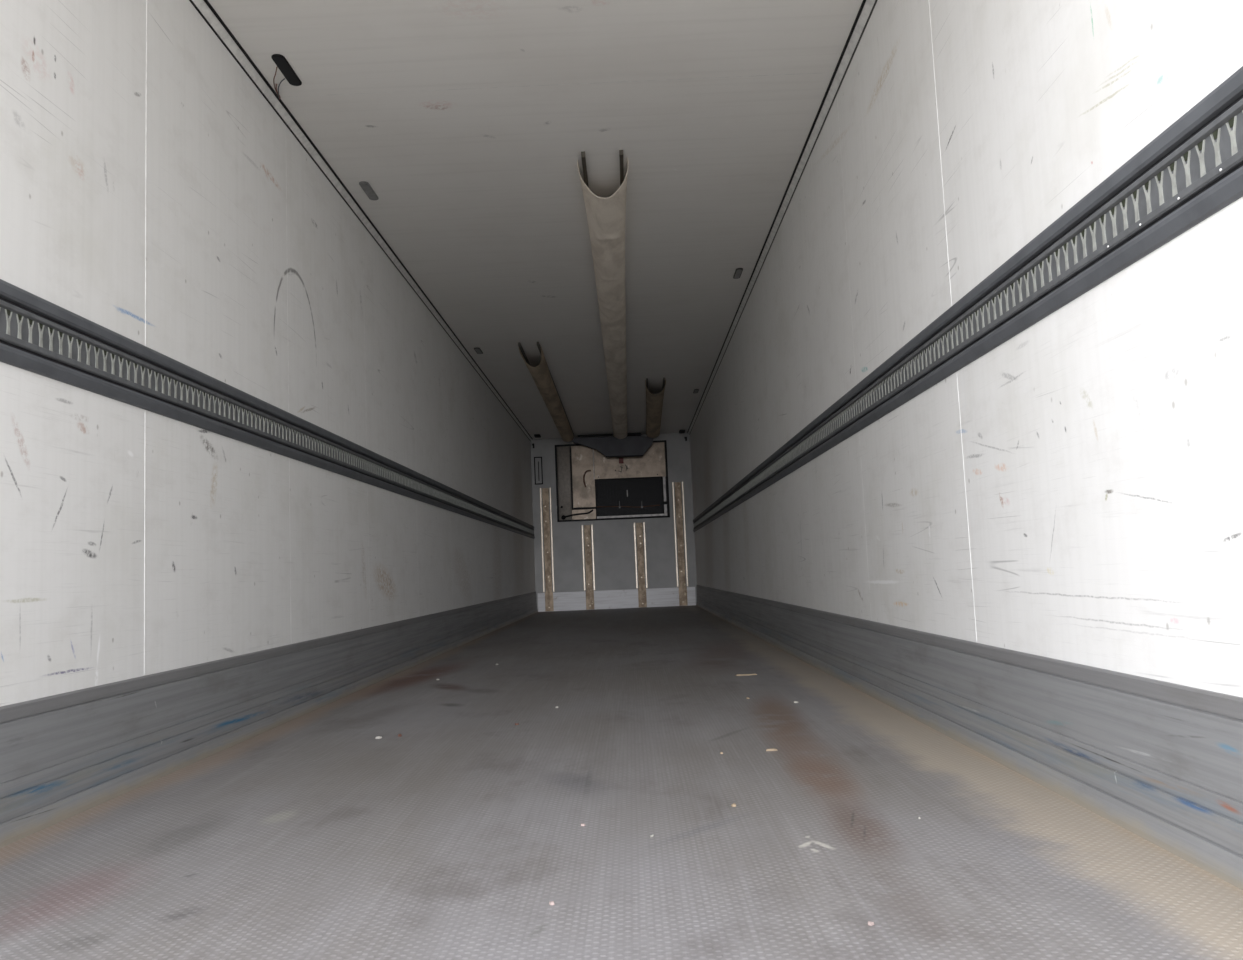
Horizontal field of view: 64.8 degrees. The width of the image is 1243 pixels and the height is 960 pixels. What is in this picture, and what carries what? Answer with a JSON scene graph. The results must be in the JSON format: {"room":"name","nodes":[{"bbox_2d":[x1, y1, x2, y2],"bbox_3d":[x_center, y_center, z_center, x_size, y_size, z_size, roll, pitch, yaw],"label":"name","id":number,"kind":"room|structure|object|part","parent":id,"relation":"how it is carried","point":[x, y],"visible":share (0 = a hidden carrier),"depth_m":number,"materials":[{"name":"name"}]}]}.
{"room":"truck trailer interior","nodes":[
{"label":"truck trailer interior","id":0,"kind":"room"},
{"bbox_2d":[0,0,535,706],"bbox_3d":[-1.445,0.058,8.222,0.061,2.648,13.797,-2,-5,0],"label":"wall","id":1,"kind":"structure","parent":0,"point":[151,193],"depth_m":3.38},
{"bbox_2d":[0,279,534,538],"bbox_3d":[-1.402,0.169,8.177,0.018,0.196,13.727,-2,-5,0],"label":"rail","id":2,"kind":"object","parent":1,"relation":"attached to","point":[39,336],"visible":1,"depth_m":3.19,"materials":[{"name":"metal"}]},
{"bbox_2d":[0,592,537,847],"bbox_3d":[-1.354,1.217,8.081,0.027,0.308,13.732,-2,-5,0],"label":"baseboard","id":3,"kind":"structure","parent":1,"relation":"attached to","point":[63,756],"depth_m":3.10,"materials":[{"name":"grey metal"}]},
{"bbox_2d":[189,0,532,441],"bbox_3d":[-1.451,-1.246,8.314,0.039,0.036,13.737,-2,-5,0],"label":"trim","id":4,"kind":"structure","parent":1,"relation":"attached to","point":[203,7],"depth_m":4.77,"materials":[{"name":"grey metal"}]},
{"bbox_2d":[208,0,862,438],"bbox_3d":[-0.244,-1.352,8.342,2.580,0.080,13.797,-2,-5,0],"label":"ceiling","id":5,"kind":"structure","parent":0,"point":[469,123],"depth_m":4.80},
{"bbox_2d":[271,54,301,98],"bbox_3d":[-1.383,-1.652,4.054,0.111,0.026,0.371,-1,-5,-14],"label":"light","id":6,"kind":"object","parent":5,"relation":"attached to","point":[280,60],"visible":1,"depth_m":4.00,"materials":[{"name":"black plastic"}]},
{"bbox_2d":[359,181,378,199],"bbox_3d":[-1.355,-1.548,5.258,0.050,0.010,0.250,-2,-5,0],"label":"recessed light","id":7,"kind":"object","parent":5,"relation":"in","point":[365,186],"visible":1,"depth_m":5.23,"materials":[{"name":"grey plastic"}]},
{"bbox_2d":[474,347,482,353],"bbox_3d":[-1.323,-1.194,9.071,0.055,0.010,0.250,-2,-5,0],"label":"recessed light","id":8,"kind":"object","parent":5,"relation":"in","point":[478,350],"visible":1,"depth_m":9.05,"materials":[{"name":"grey plastic"}]},
{"bbox_2d":[518,342,573,441],"bbox_3d":[-0.818,-0.901,11.817,0.223,0.124,6.031,-2,-5,0],"label":"air duct","id":9,"kind":"object","parent":5,"relation":"hanging from","point":[541,374],"visible":1,"depth_m":10.89,"materials":[{"name":"fabric"}]},
{"bbox_3d":[-0.908,-0.946,11.822,0.019,0.026,6.030,-2,-5,0],"label":"hanging rail","id":10,"kind":"part","parent":9,"relation":"part of","materials":[{"name":"metal"}]},
{"bbox_3d":[-0.741,-0.953,11.822,0.019,0.026,6.030,-2,-5,0],"label":"hanging rail","id":11,"kind":"part","parent":9,"relation":"part of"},
{"bbox_2d":[577,150,628,438],"bbox_3d":[-0.054,-1.123,9.848,0.275,0.112,9.981,-2,-5,0],"label":"air duct","id":12,"kind":"object","parent":5,"relation":"hanging from","point":[605,216],"visible":1,"depth_m":6.72,"materials":[{"name":"fabric"}]},
{"bbox_3d":[-0.151,-1.162,9.852,0.032,0.026,9.980,-2,-5,0],"label":"hanging rail","id":13,"kind":"part","parent":12,"relation":"part of","materials":[{"name":"metal"}]},
{"bbox_3d":[0.039,-1.170,9.851,0.032,0.026,9.980,-2,-5,0],"label":"hanging rail","id":14,"kind":"part","parent":12,"relation":"part of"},
{"bbox_2d":[572,433,653,456],"bbox_3d":[-0.124,-0.510,14.972,1.244,0.365,0.289,-2,-5,0],"label":"hood","id":15,"kind":"object","parent":5,"relation":"attached to","point":[634,444],"visible":0.94,"depth_m":14.84,"materials":[{"name":"grey plastic"}]},
{"bbox_2d":[645,378,665,437],"bbox_3d":[0.426,-0.870,12.762,0.228,0.114,4.121,-3,-5,1],"label":"air duct","id":16,"kind":"object","parent":5,"relation":"hanging from","point":[654,402],"visible":1,"depth_m":12.38,"materials":[{"name":"fabric"}]},
{"bbox_2d":[733,268,742,278],"bbox_3d":[0.834,-1.476,7.013,0.050,0.010,0.240,-2,-5,0],"label":"recessed light","id":17,"kind":"object","parent":5,"relation":"in","point":[738,271],"visible":1,"depth_m":6.99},
{"bbox_2d":[531,433,696,608],"bbox_3d":[-0.123,0.641,15.054,2.460,2.648,0.060,-2,-5,0],"label":"wall","id":18,"kind":"structure","parent":0,"point":[613,540],"depth_m":14.99,"materials":[{"name":"grey metal"}]},
{"bbox_2d":[534,457,542,484],"bbox_3d":[-1.280,-0.144,15.103,0.126,0.429,0.010,-2,-5,0],"label":"panel","id":19,"kind":"object","parent":18,"relation":"attached to","point":[538,470],"visible":1,"depth_m":15.10,"materials":[{"name":"grey metal"}]},
{"bbox_2d":[540,488,554,610],"bbox_3d":[-1.131,1.057,14.975,0.172,1.881,0.040,-2,-5,0],"label":"bar","id":20,"kind":"object","parent":18,"relation":"attached to","point":[544,494],"visible":1,"depth_m":14.97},
{"bbox_2d":[581,525,594,609],"bbox_3d":[-0.499,1.327,14.944,0.172,1.286,0.040,-2,-5,0],"label":"bar","id":21,"kind":"object","parent":18,"relation":"attached to","point":[588,531],"visible":1,"depth_m":14.93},
{"bbox_2d":[555,440,669,521],"bbox_3d":[-0.145,0.018,15.097,1.728,1.193,0.086,-2,-5,0],"label":"refrigeration unit","id":22,"kind":"object","parent":18,"relation":"attached to","point":[591,485],"visible":0.98,"depth_m":15.09,"materials":[{"name":"beige metal"}]},
{"bbox_2d":[595,476,663,515],"bbox_3d":[0.118,0.253,15.078,1.038,0.572,0.049,-2,-5,0],"label":"grille","id":23,"kind":"object","parent":22,"relation":"attached to","point":[614,495],"depth_m":15.08,"materials":[{"name":"metal"}]},
{"bbox_2d":[538,587,695,611],"bbox_3d":[-0.073,1.814,14.905,2.400,0.281,0.018,-2,-5,0],"label":"baseboard","id":24,"kind":"structure","parent":18,"relation":"attached to","point":[656,597],"depth_m":14.90,"materials":[{"name":"grey metal"}]},
{"bbox_2d":[634,522,647,606],"bbox_3d":[0.297,1.291,14.940,0.172,1.289,0.040,-2,-5,0],"label":"bar","id":25,"kind":"object","parent":18,"relation":"attached to","point":[642,600],"visible":1,"depth_m":14.93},
{"bbox_2d":[672,482,687,605],"bbox_3d":[0.902,0.968,14.964,0.172,1.886,0.040,-2,-5,0],"label":"bar","id":26,"kind":"object","parent":18,"relation":"attached to","point":[679,497],"visible":1,"depth_m":14.95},
{"bbox_2d":[0,605,1242,959],"bbox_3d":[-0.129,1.381,8.087,2.580,0.120,13.797,-2,-5,0],"label":"floor","id":27,"kind":"structure","parent":0,"point":[312,835],"depth_m":2.06,"materials":[{"name":"grey metal"}]},
{"bbox_2d":[735,674,756,675],"bbox_3d":[0.640,0.999,5.028,0.116,0.007,0.018,-2,-5,0],"label":"wood splinter","id":28,"kind":"object","parent":27,"relation":"on","point":[736,674],"visible":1,"depth_m":5.02,"materials":[{"name":"beige wood"}]},
{"bbox_2d":[690,0,1242,697],"bbox_3d":[1.072,-0.049,8.209,0.061,2.648,13.797,-2,-5,0],"label":"wall","id":29,"kind":"structure","parent":0,"point":[1072,491],"depth_m":2.56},
{"bbox_2d":[687,0,877,434],"bbox_3d":[0.968,-1.349,8.300,0.039,0.036,13.737,-2,-5,0],"label":"trim","id":30,"kind":"structure","parent":29,"relation":"attached to","point":[866,9],"depth_m":5.01,"materials":[{"name":"grey metal"}]},
{"bbox_2d":[693,66,1242,531],"bbox_3d":[1.038,0.065,8.163,0.018,0.196,13.727,-2,-5,0],"label":"rail","id":31,"kind":"object","parent":29,"relation":"attached to","point":[1191,171],"visible":1,"depth_m":2.16,"materials":[{"name":"metal"}]},
{"bbox_2d":[696,585,1242,889],"bbox_3d":[1.077,1.114,8.068,0.027,0.308,13.732,-2,-5,0],"label":"baseboard","id":32,"kind":"structure","parent":29,"relation":"attached to","point":[1160,761],"depth_m":2.26,"materials":[{"name":"grey metal"}]}
]}

